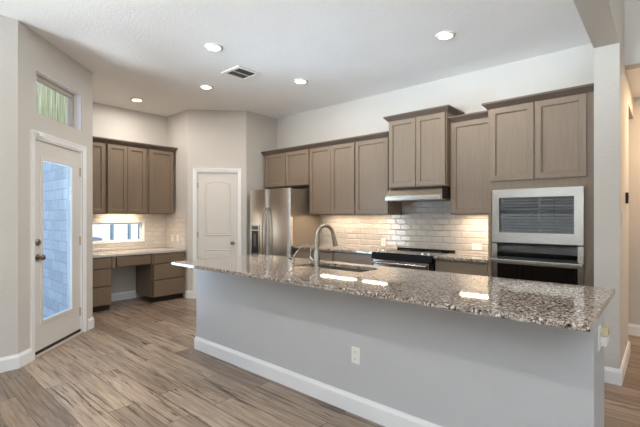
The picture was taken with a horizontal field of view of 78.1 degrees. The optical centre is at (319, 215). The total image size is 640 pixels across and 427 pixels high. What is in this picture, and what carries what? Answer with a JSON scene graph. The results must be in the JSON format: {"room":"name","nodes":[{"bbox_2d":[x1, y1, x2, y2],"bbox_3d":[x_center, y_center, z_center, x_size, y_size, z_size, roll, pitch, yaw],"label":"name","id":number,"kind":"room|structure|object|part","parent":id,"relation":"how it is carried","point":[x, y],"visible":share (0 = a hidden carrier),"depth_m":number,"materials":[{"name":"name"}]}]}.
{"room":"kitchen","nodes":[
{"label":"kitchen","id":0,"kind":"room"},
{"bbox_2d":[0,15,17,357],"bbox_3d":[-4.543,-0.195,1.489,0.120,3.100,5.488,0,0,41],"label":"wall","id":1,"kind":"structure","parent":0,"point":[8,26],"depth_m":3.46,"materials":[{"name":"paint"}]},
{"bbox_2d":[0,348,31,372],"bbox_3d":[-4.454,1.292,1.575,0.131,0.127,5.495,0,0,41],"label":"baseboard","id":2,"kind":"structure","parent":1,"relation":"attached to","point":[8,363],"depth_m":3.49,"materials":[{"name":"white paint"}]},
{"bbox_2d":[36,82,67,124],"bbox_3d":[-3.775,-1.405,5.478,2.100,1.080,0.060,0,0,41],"label":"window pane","id":3,"kind":"structure","parent":0,"point":[50,103],"depth_m":5.28,"materials":[{"name":"green glass"}]},
{"bbox_2d":[43,161,66,317],"bbox_3d":[-3.542,0.325,5.258,1.460,2.380,0.085,0,0,41],"label":"stone wall","id":4,"kind":"structure","parent":0,"point":[54,175],"depth_m":5.11,"materials":[{"name":"stone"}]},
{"bbox_2d":[18,20,92,353],"bbox_3d":[-2.788,-0.195,4.153,0.120,3.100,1.290,0,0,-3],"label":"wall","id":5,"kind":"structure","parent":0,"point":[35,52],"depth_m":3.76,"materials":[{"name":"paint"}]},
{"bbox_2d":[36,69,80,130],"bbox_3d":[-2.791,-1.190,4.154,0.117,0.420,0.798,0,0,-4],"label":"window","id":6,"kind":"structure","parent":5,"relation":"in","point":[74,98],"depth_m":4.49,"materials":[{"name":"beige"}]},
{"bbox_2d":[30,129,86,360],"bbox_3d":[-2.722,0.273,4.157,0.021,2.165,0.964,0,0,-4],"label":"trim","id":7,"kind":"structure","parent":5,"relation":"attached to","point":[33,133],"depth_m":3.72,"materials":[{"name":"white paint"}]},
{"bbox_2d":[35,137,83,358],"bbox_3d":[-2.766,0.302,4.156,0.170,2.105,0.844,0,0,-4],"label":"door","id":8,"kind":"structure","parent":5,"relation":"in","point":[53,331],"depth_m":4.28,"materials":[{"name":"white paint"}]},
{"bbox_3d":[-2.694,0.400,3.813,0.070,0.066,0.066,0,0,-4],"label":"knob","id":9,"kind":"part","parent":8,"relation":"part of","materials":[{"name":"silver metal"}]},
{"bbox_2d":[87,317,93,329],"bbox_3d":[-2.990,1.292,5.000,0.094,0.127,0.809,0,0,-42],"label":"baseboard","id":10,"kind":"structure","parent":5,"relation":"attached to","point":[90,322],"depth_m":4.72,"materials":[{"name":"white paint"}]},
{"bbox_2d":[93,102,166,297],"bbox_3d":[-3.291,-0.195,6.364,0.120,3.100,1.899,0,0,41],"label":"wall","id":11,"kind":"structure","parent":0,"point":[111,122],"depth_m":6.43,"materials":[{"name":"paint"}]},
{"bbox_2d":[93,136,106,213],"bbox_3d":[-3.469,-0.596,5.785,0.365,1.122,0.525,0,0,41],"label":"upper cabinet","id":12,"kind":"object","parent":11,"relation":"attached to","point":[99,143],"visible":0.39,"depth_m":5.82,"materials":[{"name":"brown wood"}]},
{"bbox_3d":[-3.350,-1.126,5.681,0.050,0.062,0.525,0,0,41],"label":"crown moulding","id":13,"kind":"part","parent":12,"relation":"part of","materials":[{"name":"brown wood"}]},
{"bbox_2d":[93,221,144,243],"bbox_3d":[-3.344,0.260,6.281,0.119,0.340,1.065,0,0,41],"label":"window","id":14,"kind":"structure","parent":11,"relation":"in","point":[141,223],"depth_m":6.50,"materials":[{"name":"white paint"}]},
{"bbox_2d":[111,290,135,301],"bbox_3d":[-3.236,1.292,6.323,0.016,0.127,0.560,0,0,41],"label":"baseboard","id":15,"kind":"structure","parent":11,"relation":"attached to","point":[118,296],"depth_m":6.38,"materials":[{"name":"white paint"}]},
{"bbox_2d":[106,138,148,213],"bbox_3d":[-3.091,-0.596,6.216,0.365,1.122,0.618,0,0,41],"label":"upper cabinet","id":16,"kind":"object","parent":11,"relation":"attached to","point":[126,161],"visible":0.92,"depth_m":6.10,"materials":[{"name":"brown wood"}]},
{"bbox_3d":[-3.088,-0.562,6.014,0.034,1.035,0.288,0,0,41],"label":"door","id":17,"kind":"part","parent":16,"relation":"part of","materials":[{"name":"brown wood"}]},
{"bbox_3d":[-2.972,-1.126,6.113,0.050,0.062,0.618,0,0,41],"label":"crown moulding","id":18,"kind":"part","parent":16,"relation":"part of","materials":[{"name":"brown wood"}]},
{"bbox_3d":[-2.894,-0.562,6.235,0.034,1.035,0.291,0,0,41],"label":"door","id":19,"kind":"part","parent":16,"relation":"part of","materials":[{"name":"brown wood"}]},
{"bbox_2d":[93,214,165,250],"bbox_3d":[-3.237,0.250,6.326,0.010,0.580,1.644,0,0,41],"label":"tile","id":20,"kind":"structure","parent":11,"relation":"attached to","point":[155,224],"depth_m":6.62,"materials":[{"name":"beige tile"}]},
{"bbox_2d":[147,144,177,213],"bbox_3d":[-2.718,-0.596,6.641,0.365,1.122,0.508,0,0,41],"label":"upper cabinet","id":21,"kind":"object","parent":11,"relation":"attached to","point":[160,159],"visible":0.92,"depth_m":6.52,"materials":[{"name":"brown wood"}]},
{"bbox_3d":[-2.718,-1.126,6.641,0.365,0.062,0.508,0,0,41],"label":"crown moulding","id":22,"kind":"part","parent":21,"relation":"part of","materials":[{"name":"brown wood"}]},
{"bbox_2d":[167,110,187,297],"bbox_3d":[-2.443,-0.195,6.803,0.814,3.100,0.120,0,0,41],"label":"wall","id":23,"kind":"structure","parent":0,"point":[177,124],"depth_m":6.64,"materials":[{"name":"paint"}]},
{"bbox_2d":[166,214,185,248],"bbox_3d":[-2.456,0.250,6.728,0.635,0.580,0.010,0,0,41],"label":"tile","id":24,"kind":"structure","parent":23,"relation":"attached to","point":[175,223],"depth_m":6.71,"materials":[{"name":"beige tile"}]},
{"bbox_2d":[188,110,245,290],"bbox_3d":[-1.704,-0.195,6.581,0.956,3.100,0.120,0,0,-4],"label":"wall","id":25,"kind":"structure","parent":0,"point":[216,138],"depth_m":6.52,"materials":[{"name":"paint"}]},
{"bbox_2d":[185,290,192,298],"bbox_3d":[-2.163,1.292,6.491,0.146,0.127,0.044,0,0,14],"label":"baseboard","id":26,"kind":"structure","parent":25,"relation":"attached to","point":[188,294],"depth_m":6.48,"materials":[{"name":"white paint"}]},
{"bbox_2d":[193,168,240,298],"bbox_3d":[-1.696,0.282,6.512,0.788,2.145,0.020,0,0,-4],"label":"trim","id":27,"kind":"structure","parent":25,"relation":"attached to","point":[195,170],"depth_m":6.50,"materials":[{"name":"white paint"}]},
{"bbox_2d":[197,172,237,258],"bbox_3d":[-1.700,0.312,6.557,0.672,2.085,0.168,0,0,-4],"label":"door","id":28,"kind":"structure","parent":25,"relation":"in","point":[217,192],"depth_m":6.54,"materials":[{"name":"white paint"}]},
{"bbox_3d":[-1.698,-0.128,6.538,0.415,0.906,0.012,0,0,-4],"label":"panel","id":29,"kind":"part","parent":28,"relation":"part of","materials":[{"name":"white paint"}]},
{"bbox_3d":[-1.698,0.835,6.538,0.415,0.560,0.012,0,0,-4],"label":"panel","id":30,"kind":"part","parent":28,"relation":"part of","materials":[{"name":"white paint"}]},
{"bbox_2d":[246,111,276,254],"bbox_3d":[-1.001,-0.195,6.897,0.120,3.100,0.810,0,0,41],"label":"wall","id":31,"kind":"structure","parent":0,"point":[261,130],"depth_m":6.71,"materials":[{"name":"paint"}]},
{"bbox_2d":[0,0,590,118],"bbox_3d":[-2.574,-1.805,2.510,6.280,0.120,9.620,0,0,41],"label":"ceiling","id":32,"kind":"structure","parent":0,"point":[154,52],"depth_m":4.01,"materials":[{"name":"paint"}]},
{"bbox_2d":[130,98,143,101],"bbox_3d":[-2.743,-1.738,5.912,0.188,0.014,0.188,0,0,41],"label":"recessed light","id":33,"kind":"object","parent":32,"relation":"in","point":[132,99],"visible":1,"depth_m":5.88,"materials":[{"name":"white plastic"}]},
{"bbox_2d":[199,84,212,88],"bbox_3d":[-1.535,-1.738,5.317,0.188,0.014,0.188,0,0,41],"label":"recessed light","id":34,"kind":"object","parent":32,"relation":"in","point":[203,86],"visible":1,"depth_m":5.28,"materials":[{"name":"white plastic"}]},
{"bbox_2d":[204,43,222,51],"bbox_3d":[-1.096,-1.738,4.074,0.188,0.014,0.188,0,0,41],"label":"recessed light","id":35,"kind":"object","parent":32,"relation":"in","point":[215,47],"visible":1,"depth_m":4.06,"materials":[{"name":"white plastic"}]},
{"bbox_2d":[221,65,261,80],"bbox_3d":[-0.957,-1.740,4.816,0.350,0.010,0.350,0,0,41],"label":"ceiling vent","id":36,"kind":"object","parent":32,"relation":"in","point":[239,72],"visible":1,"depth_m":4.80,"materials":[{"name":"white plastic"}]},
{"bbox_2d":[294,78,307,83],"bbox_3d":[-0.249,-1.738,5.100,0.188,0.014,0.188,0,0,41],"label":"recessed light","id":37,"kind":"object","parent":32,"relation":"in","point":[298,81],"visible":1,"depth_m":5.08,"materials":[{"name":"white plastic"}]},
{"bbox_2d":[435,31,455,39],"bbox_3d":[1.210,-1.738,3.807,0.188,0.014,0.188,0,0,41],"label":"recessed light","id":38,"kind":"object","parent":32,"relation":"in","point":[444,35],"visible":1,"depth_m":3.79,"materials":[{"name":"white plastic"}]},
{"bbox_2d":[0,296,639,426],"bbox_3d":[-0.729,1.405,1.451,10.450,0.100,10.460,0,0,41],"label":"floor","id":39,"kind":"structure","parent":0,"point":[139,365],"depth_m":3.14,"materials":[{"name":"brown wood"}]},
{"bbox_2d":[93,257,110,311],"bbox_3d":[-3.371,0.969,5.673,0.620,0.772,0.485,0,0,41],"label":"base cabinet","id":40,"kind":"object","parent":39,"relation":"on","point":[101,266],"visible":0.46,"depth_m":5.56,"materials":[{"name":"brown wood"}]},
{"bbox_3d":[-3.157,0.666,5.485,0.050,0.143,0.469,0,0,41],"label":"drawer","id":41,"kind":"part","parent":40,"relation":"part of","materials":[{"name":"brown wood"}]},
{"bbox_3d":[-3.157,0.872,5.485,0.050,0.239,0.469,0,0,41],"label":"drawer","id":42,"kind":"part","parent":40,"relation":"part of","materials":[{"name":"brown wood"}]},
{"bbox_3d":[-3.157,1.133,5.485,0.050,0.255,0.469,0,0,41],"label":"drawer","id":43,"kind":"part","parent":40,"relation":"part of","materials":[{"name":"brown wood"}]},
{"bbox_2d":[136,251,184,302],"bbox_3d":[-2.633,0.969,6.515,0.620,0.772,0.535,0,0,41],"label":"base cabinet","id":44,"kind":"object","parent":39,"relation":"on","point":[162,280],"visible":0.91,"depth_m":6.29,"materials":[{"name":"brown wood"}]},
{"bbox_2d":[93,247,185,257],"bbox_3d":[-2.994,0.564,6.105,0.643,0.038,1.632,0,0,41],"label":"countertop","id":45,"kind":"structure","parent":44,"relation":"on","point":[97,254],"depth_m":6.06,"materials":[{"name":"stone"}]},
{"bbox_2d":[111,254,152,268],"bbox_3d":[-3.002,0.669,6.078,0.600,0.172,0.606,0,0,41],"label":"drawer","id":46,"kind":"object","parent":45,"relation":"attached to","point":[144,259],"visible":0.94,"depth_m":5.87,"materials":[{"name":"brown wood"}]},
{"bbox_3d":[-2.788,0.665,5.906,0.050,0.135,0.498,0,0,41],"label":"drawer","id":47,"kind":"part","parent":46,"relation":"part of","materials":[{"name":"brown wood"}]},
{"bbox_3d":[-2.418,0.666,6.327,0.050,0.143,0.519,0,0,41],"label":"drawer","id":48,"kind":"part","parent":44,"relation":"part of","materials":[{"name":"brown wood"}]},
{"bbox_3d":[-2.418,0.872,6.327,0.050,0.239,0.519,0,0,41],"label":"drawer","id":49,"kind":"part","parent":44,"relation":"part of","materials":[{"name":"brown wood"}]},
{"bbox_3d":[-2.418,1.133,6.327,0.050,0.255,0.519,0,0,41],"label":"drawer","id":50,"kind":"part","parent":44,"relation":"part of","materials":[{"name":"brown wood"}]},
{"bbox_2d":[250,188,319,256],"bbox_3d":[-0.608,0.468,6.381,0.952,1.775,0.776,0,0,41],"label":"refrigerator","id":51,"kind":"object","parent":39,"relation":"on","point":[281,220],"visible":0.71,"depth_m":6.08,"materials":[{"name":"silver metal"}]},
{"bbox_3d":[-0.977,0.438,6.342,0.447,1.715,0.078,0,0,41],"label":"freezer door","id":52,"kind":"part","parent":51,"relation":"part of","materials":[{"name":"silver metal"}]},
{"bbox_3d":[-0.881,0.350,6.160,0.025,0.981,0.084,0,0,41],"label":"handle","id":53,"kind":"part","parent":51,"relation":"part of","materials":[{"name":"silver metal"}]},
{"bbox_3d":[-0.830,0.350,6.115,0.025,0.981,0.084,0,0,41],"label":"handle","id":54,"kind":"part","parent":51,"relation":"part of","materials":[{"name":"silver metal"}]},
{"bbox_3d":[-0.617,0.438,6.026,0.499,1.715,0.078,0,0,41],"label":"fridge door","id":55,"kind":"part","parent":51,"relation":"part of","materials":[{"name":"silver metal"}]},
{"bbox_2d":[295,248,333,260],"bbox_3d":[0.102,0.917,5.888,0.746,0.875,0.628,0,0,41],"label":"base cabinet","id":56,"kind":"object","parent":39,"relation":"on","point":[302,253],"visible":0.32,"depth_m":5.65,"materials":[{"name":"beige wood"}]},
{"bbox_3d":[-0.236,0.578,5.780,0.362,0.155,0.020,0,0,41],"label":"drawer","id":57,"kind":"part","parent":56,"relation":"part of","materials":[{"name":"beige wood"}]},
{"bbox_3d":[0.044,0.578,5.534,0.352,0.155,0.020,0,0,41],"label":"drawer","id":58,"kind":"part","parent":56,"relation":"part of","materials":[{"name":"beige wood"}]},
{"bbox_2d":[293,244,396,253],"bbox_3d":[0.344,0.464,5.661,1.412,0.030,0.655,0,0,41],"label":"countertop","id":59,"kind":"structure","parent":56,"relation":"on","point":[326,247],"depth_m":5.45,"materials":[{"name":"stone"}]},
{"bbox_2d":[333,251,373,264],"bbox_3d":[0.630,0.917,5.424,0.655,0.875,0.628,0,0,41],"label":"base cabinet","id":60,"kind":"object","parent":39,"relation":"on","point":[348,257],"visible":0.2,"depth_m":5.18,"materials":[{"name":"beige wood"}]},
{"bbox_2d":[194,269,603,426],"bbox_3d":[0.258,0.917,3.221,3.392,0.876,0.816,0,0,41],"label":"kitchen island","id":61,"kind":"object","parent":39,"relation":"on","point":[420,365],"visible":0.67,"depth_m":2.47,"materials":[{"name":"paint"}]},
{"bbox_3d":[0.128,1.292,3.074,3.392,0.127,0.423,0,0,41],"label":"baseboard","id":62,"kind":"part","parent":61,"relation":"part of","materials":[{"name":"white paint"}]},
{"bbox_2d":[351,346,359,364],"bbox_3d":[0.244,0.955,2.705,0.072,0.115,0.009,0,0,41],"label":"outlet","id":63,"kind":"object","parent":61,"relation":"attached to","point":[355,351],"visible":1,"depth_m":2.70,"materials":[{"name":"white plastic"}]},
{"bbox_2d":[172,254,614,331],"bbox_3d":[0.183,0.464,3.148,3.405,0.030,1.085,0,0,41],"label":"island countertop","id":64,"kind":"structure","parent":61,"relation":"on","point":[567,306],"depth_m":2.44,"materials":[{"name":"stone"}]},
{"bbox_2d":[288,243,310,265],"bbox_3d":[-0.183,0.348,3.591,0.211,0.200,0.036,0,0,-9],"label":"tap","id":65,"kind":"object","parent":64,"relation":"on","point":[292,259],"visible":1,"depth_m":3.58,"materials":[{"name":"silver metal"}]},
{"bbox_2d":[309,224,337,268],"bbox_3d":[0.048,0.260,3.464,0.292,0.377,0.094,0,0,-32],"label":"kitchen faucet","id":66,"kind":"object","parent":64,"relation":"on","point":[316,259],"visible":1,"depth_m":3.40,"materials":[{"name":"silver metal"}]},
{"bbox_3d":[0.044,0.185,3.462,0.226,0.227,0.031,0,0,-42],"label":"spout","id":67,"kind":"part","parent":66,"relation":"part of","materials":[{"name":"silver metal"}]},
{"bbox_2d":[309,265,368,271],"bbox_3d":[0.152,0.565,3.498,0.773,0.169,0.358,0,0,41],"label":"sink","id":68,"kind":"object","parent":64,"relation":"in","point":[321,266],"visible":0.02,"depth_m":3.67,"materials":[{"name":"silver metal"}]},
{"bbox_2d":[598,325,608,351],"bbox_3d":[1.412,0.600,1.963,0.034,0.115,0.166,0,0,41],"label":"outlet","id":69,"kind":"object","parent":61,"relation":"attached to","point":[603,330],"visible":1,"depth_m":1.95,"materials":[{"name":"white plastic"}]},
{"bbox_3d":[1.371,0.600,1.937,0.006,0.115,0.072,0,0,41],"label":"plate","id":70,"kind":"part","parent":69,"relation":"part of","materials":[{"name":"white plastic"}]},
{"bbox_2d":[371,247,454,270],"bbox_3d":[1.149,0.878,4.896,0.800,0.914,0.712,0,0,41],"label":"range","id":71,"kind":"object","parent":39,"relation":"on","point":[401,257],"visible":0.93,"depth_m":4.70,"materials":[{"name":"black metal"}]},
{"bbox_3d":[0.925,0.570,4.656,0.720,0.024,0.055,0,0,41],"label":"handle","id":72,"kind":"part","parent":71,"relation":"part of","materials":[{"name":"silver metal"}]},
{"bbox_3d":[0.957,0.854,4.692,0.740,0.642,0.041,0,0,41],"label":"oven door","id":73,"kind":"part","parent":71,"relation":"part of","materials":[{"name":"silver metal"}]},
{"bbox_2d":[372,249,453,256],"bbox_3d":[1.155,0.453,4.902,0.800,0.012,0.605,0,0,41],"label":"cooktop","id":74,"kind":"object","parent":71,"relation":"in","point":[393,252],"depth_m":4.83,"materials":[{"name":"black glass"}]},
{"bbox_3d":[1.368,0.444,5.145,0.800,0.033,0.040,0,0,41],"label":"vent trim","id":75,"kind":"part","parent":71,"relation":"part of","materials":[{"name":"black"}]},
{"bbox_2d":[435,259,487,275],"bbox_3d":[1.711,0.917,4.477,0.579,0.875,0.628,0,0,41],"label":"base cabinet","id":76,"kind":"object","parent":39,"relation":"on","point":[450,266],"visible":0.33,"depth_m":4.23,"materials":[{"name":"beige wood"}]},
{"bbox_2d":[433,252,487,262],"bbox_3d":[1.702,0.464,4.469,0.586,0.030,0.655,0,0,41],"label":"countertop","id":77,"kind":"structure","parent":76,"relation":"on","point":[458,256],"depth_m":4.37,"materials":[{"name":"stone"}]},
{"bbox_2d":[481,83,593,286],"bbox_3d":[2.241,0.102,3.978,0.968,2.507,0.678,0,0,41],"label":"oven tower","id":78,"kind":"object","parent":39,"relation":"on","point":[544,139],"visible":0.41,"depth_m":3.69,"materials":[{"name":"beige wood"}]},
{"bbox_3d":[1.886,-0.718,3.892,0.404,0.734,0.020,0,0,41],"label":"door","id":79,"kind":"part","parent":78,"relation":"part of","materials":[{"name":"beige wood"}]},
{"bbox_3d":[2.114,-1.121,3.836,0.964,0.062,0.295,0,0,41],"label":"crown moulding","id":80,"kind":"part","parent":78,"relation":"part of","materials":[{"name":"brown wood"}]},
{"bbox_2d":[491,242,584,285],"bbox_3d":[2.174,0.624,3.896,0.776,0.703,0.515,0,0,41],"label":"wall oven","id":81,"kind":"object","parent":78,"relation":"in","point":[553,263],"visible":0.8,"depth_m":3.71,"materials":[{"name":"silver metal"}]},
{"bbox_3d":[2.020,0.440,3.720,0.768,0.034,0.048,0,0,41],"label":"handle","id":82,"kind":"part","parent":81,"relation":"part of","materials":[{"name":"silver metal"}]},
{"bbox_3d":[2.046,0.719,3.748,0.682,0.493,0.025,0,0,41],"label":"glass door","id":83,"kind":"part","parent":81,"relation":"part of","materials":[{"name":"black glass"}]},
{"bbox_3d":[2.046,0.338,3.748,0.682,0.125,0.025,0,0,41],"label":"control panel","id":84,"kind":"part","parent":81,"relation":"part of","materials":[{"name":"black glass"}]},
{"bbox_2d":[492,186,583,245],"bbox_3d":[2.176,-0.001,3.898,0.776,0.524,0.430,0,0,41],"label":"microwave oven","id":85,"kind":"object","parent":78,"relation":"in","point":[554,215],"visible":1,"depth_m":3.71,"materials":[{"name":"silver metal"}]},
{"bbox_3d":[1.983,-0.009,3.800,0.481,0.342,0.018,0,0,41],"label":"glass door","id":86,"kind":"part","parent":85,"relation":"part of","materials":[{"name":"black glass"}]},
{"bbox_3d":[2.223,-0.009,3.590,0.153,0.342,0.018,0,0,41],"label":"control panel","id":87,"kind":"part","parent":85,"relation":"part of","materials":[{"name":"black glass"}]},
{"bbox_3d":[2.199,-0.718,3.618,0.411,0.734,0.020,0,0,41],"label":"door","id":88,"kind":"part","parent":78,"relation":"part of","materials":[{"name":"beige wood"}]},
{"bbox_2d":[277,43,593,243],"bbox_3d":[1.027,-0.195,5.577,4.910,3.100,0.120,0,0,41],"label":"wall","id":89,"kind":"structure","parent":0,"point":[571,67],"depth_m":4.98,"materials":[{"name":"paint"}]},
{"bbox_2d":[261,144,309,188],"bbox_3d":[-0.480,-0.788,6.566,1.100,0.627,0.380,0,0,41],"label":"upper cabinet","id":90,"kind":"object","parent":89,"relation":"attached to","point":[289,167],"visible":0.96,"depth_m":6.39,"materials":[{"name":"beige wood"}]},
{"bbox_3d":[-0.750,-0.758,6.612,0.512,0.543,0.034,0,0,41],"label":"door","id":91,"kind":"part","parent":90,"relation":"part of","materials":[{"name":"beige wood"}]},
{"bbox_3d":[-0.480,-1.071,6.566,1.100,0.062,0.380,0,0,41],"label":"crown moulding","id":92,"kind":"part","parent":90,"relation":"part of","materials":[{"name":"brown wood"}]},
{"bbox_3d":[-0.358,-0.758,6.269,0.510,0.543,0.034,0,0,41],"label":"door","id":93,"kind":"part","parent":90,"relation":"part of","materials":[{"name":"beige wood"}]},
{"bbox_2d":[308,137,355,214],"bbox_3d":[0.262,-0.558,5.915,0.870,1.087,0.380,0,0,41],"label":"upper cabinet","id":94,"kind":"object","parent":89,"relation":"attached to","point":[332,162],"visible":0.9,"depth_m":5.76,"materials":[{"name":"beige wood"}]},
{"bbox_3d":[0.008,-0.528,5.948,0.425,1.003,0.034,0,0,41],"label":"door","id":95,"kind":"part","parent":94,"relation":"part of","materials":[{"name":"beige wood"}]},
{"bbox_3d":[0.153,-1.071,5.791,0.870,0.062,0.050,0,0,41],"label":"crown moulding","id":96,"kind":"part","parent":94,"relation":"part of","materials":[{"name":"brown wood"}]},
{"bbox_3d":[0.330,-0.528,5.665,0.423,1.003,0.034,0,0,41],"label":"door","id":97,"kind":"part","parent":94,"relation":"part of","materials":[{"name":"beige wood"}]},
{"bbox_2d":[353,131,401,214],"bbox_3d":[0.795,-0.558,5.448,0.544,1.087,0.380,0,0,41],"label":"upper cabinet","id":98,"kind":"object","parent":89,"relation":"attached to","point":[371,150],"visible":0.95,"depth_m":5.33,"materials":[{"name":"beige wood"}]},
{"bbox_3d":[0.686,-1.071,5.324,0.544,0.062,0.050,0,0,41],"label":"crown moulding","id":99,"kind":"part","parent":98,"relation":"part of","materials":[{"name":"brown wood"}]},
{"bbox_3d":[0.700,-0.528,5.341,0.526,1.003,0.034,0,0,41],"label":"door","id":100,"kind":"part","parent":98,"relation":"part of","materials":[{"name":"beige wood"}]},
{"bbox_2d":[381,238,385,245],"bbox_3d":[0.899,0.370,5.590,0.072,0.115,0.009,0,0,41],"label":"outlet","id":101,"kind":"object","parent":89,"relation":"attached to","point":[383,240],"visible":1,"depth_m":5.59,"materials":[{"name":"white plastic"}]},
{"bbox_2d":[321,201,487,253],"bbox_3d":[1.081,0.052,5.443,2.804,0.794,0.010,0,0,41],"label":"backsplash","id":102,"kind":"structure","parent":89,"relation":"attached to","point":[425,225],"depth_m":5.27,"materials":[{"name":"tile"}]},
{"bbox_2d":[385,186,449,201],"bbox_3d":[1.271,-0.267,4.931,0.753,0.166,0.506,0,0,41],"label":"range hood","id":103,"kind":"object","parent":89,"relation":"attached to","point":[435,193],"visible":0.94,"depth_m":4.73,"materials":[{"name":"silver metal"}]},
{"bbox_2d":[383,104,464,188],"bbox_3d":[1.292,-0.809,4.950,0.870,0.919,0.472,0,0,41],"label":"upper cabinet","id":104,"kind":"object","parent":89,"relation":"attached to","point":[419,140],"visible":0.94,"depth_m":4.75,"materials":[{"name":"beige wood"}]},
{"bbox_3d":[1.028,-0.781,4.926,0.374,0.838,0.034,0,0,41],"label":"door","id":105,"kind":"part","parent":104,"relation":"part of","materials":[{"name":"beige wood"}]},
{"bbox_3d":[1.292,-1.239,4.950,0.870,0.059,0.472,0,0,41],"label":"crown moulding","id":106,"kind":"part","parent":104,"relation":"part of","materials":[{"name":"brown wood"}]},
{"bbox_3d":[1.312,-0.781,4.678,0.367,0.838,0.034,0,0,41],"label":"door","id":107,"kind":"part","parent":104,"relation":"part of","materials":[{"name":"beige wood"}]},
{"bbox_2d":[448,110,487,214],"bbox_3d":[1.814,-0.584,4.554,0.528,1.137,0.380,0,0,41],"label":"upper cabinet","id":108,"kind":"object","parent":89,"relation":"attached to","point":[468,132],"visible":0.6,"depth_m":4.46,"materials":[{"name":"beige wood"}]},
{"bbox_3d":[1.705,-1.121,4.430,0.528,0.062,0.050,0,0,41],"label":"crown moulding","id":109,"kind":"part","parent":108,"relation":"part of","materials":[{"name":"brown wood"}]},
{"bbox_2d":[472,244,481,249],"bbox_3d":[1.879,0.370,4.730,0.118,0.074,0.009,0,0,41],"label":"outlet","id":110,"kind":"object","parent":89,"relation":"attached to","point":[474,246],"visible":1,"depth_m":4.73,"materials":[{"name":"white plastic"}]},
{"bbox_2d":[573,0,619,47],"bbox_3d":[-0.452,-1.847,0.038,0.170,0.915,8.460,0,0,41],"label":"beam","id":111,"kind":"structure","parent":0,"point":[600,19],"depth_m":2.85,"materials":[{"name":"paint"}]},
{"bbox_2d":[594,0,632,368],"bbox_3d":[2.917,-0.475,3.880,0.170,3.660,1.760,0,0,41],"label":"wall","id":112,"kind":"structure","parent":0,"point":[613,97],"depth_m":3.23,"materials":[{"name":"paint"}]},
{"bbox_2d":[604,340,629,385],"bbox_3d":[2.658,1.292,3.584,0.202,0.127,1.006,0,0,41],"label":"baseboard","id":113,"kind":"structure","parent":112,"relation":"attached to","point":[614,376],"depth_m":3.20,"materials":[{"name":"white paint"}]},
{"bbox_2d":[625,192,628,203],"bbox_3d":[2.832,-0.165,3.635,0.024,0.100,0.100,0,0,41],"label":"thermostat","id":114,"kind":"object","parent":112,"relation":"attached to","point":[626,193],"visible":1,"depth_m":3.60,"materials":[{"name":"black plastic"}]},
{"bbox_2d":[625,0,639,69],"bbox_3d":[3.333,-1.825,3.103,1.480,0.960,0.140,0,0,41],"label":"wall","id":115,"kind":"structure","parent":0,"point":[632,7],"depth_m":3.50,"materials":[{"name":"paint"}]},
{"bbox_2d":[626,68,639,97],"bbox_3d":[3.261,-1.395,4.083,3.120,0.100,1.240,0,0,41],"label":"ceiling","id":116,"kind":"structure","parent":0,"point":[633,75],"depth_m":3.92,"materials":[{"name":"paint"}]},
{"bbox_2d":[628,97,639,324],"bbox_3d":[3.661,0.005,4.478,3.200,2.700,0.120,0,0,41],"label":"wall","id":117,"kind":"structure","parent":0,"point":[633,123],"depth_m":4.48,"materials":[{"name":"paint"}]},
{"bbox_2d":[628,323,639,336],"bbox_3d":[3.586,1.292,4.453,2.880,0.127,0.016,0,0,41],"label":"baseboard","id":118,"kind":"structure","parent":117,"relation":"attached to","point":[633,329],"depth_m":4.47,"materials":[{"name":"white paint"}]},
{"label":"outside","id":119,"kind":"structure","parent":0,"visible":0},
{"bbox_3d":[0.000,1.610,0.000,60.000,0.190,50.000,0,0,41],"label":"ground","id":120,"kind":"structure","parent":119,"visible":0},
{"bbox_2d":[93,237,101,240],"bbox_3d":[-5.226,0.995,8.600,0.600,1.040,0.720,0,0,41],"label":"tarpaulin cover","id":121,"kind":"object","parent":120,"relation":"on","point":[94,238],"visible":0.09,"depth_m":8.61,"materials":[{"name":"blue"}]},
{"bbox_2d":[110,224,113,239],"bbox_3d":[-4.694,0.215,8.905,0.120,2.600,0.120,0,0,41],"label":"patio post","id":122,"kind":"object","parent":120,"relation":"on","point":[111,225],"visible":0.07,"depth_m":8.88,"materials":[{"name":"blue"}]},
{"bbox_2d":[93,224,137,239],"bbox_3d":[-6.497,-0.265,11.018,0.300,3.560,10.000,0,0,41],"label":"wall","id":123,"kind":"structure","parent":120,"relation":"on","point":[102,231],"depth_m":11.46,"materials":[{"name":"stone"}]},
{"bbox_2d":[127,224,130,238],"bbox_3d":[-4.443,0.215,9.190,0.120,2.600,0.120,0,0,41],"label":"patio post","id":124,"kind":"object","parent":120,"relation":"on","point":[128,225],"visible":0.07,"depth_m":9.17,"materials":[{"name":"blue"}]}
]}

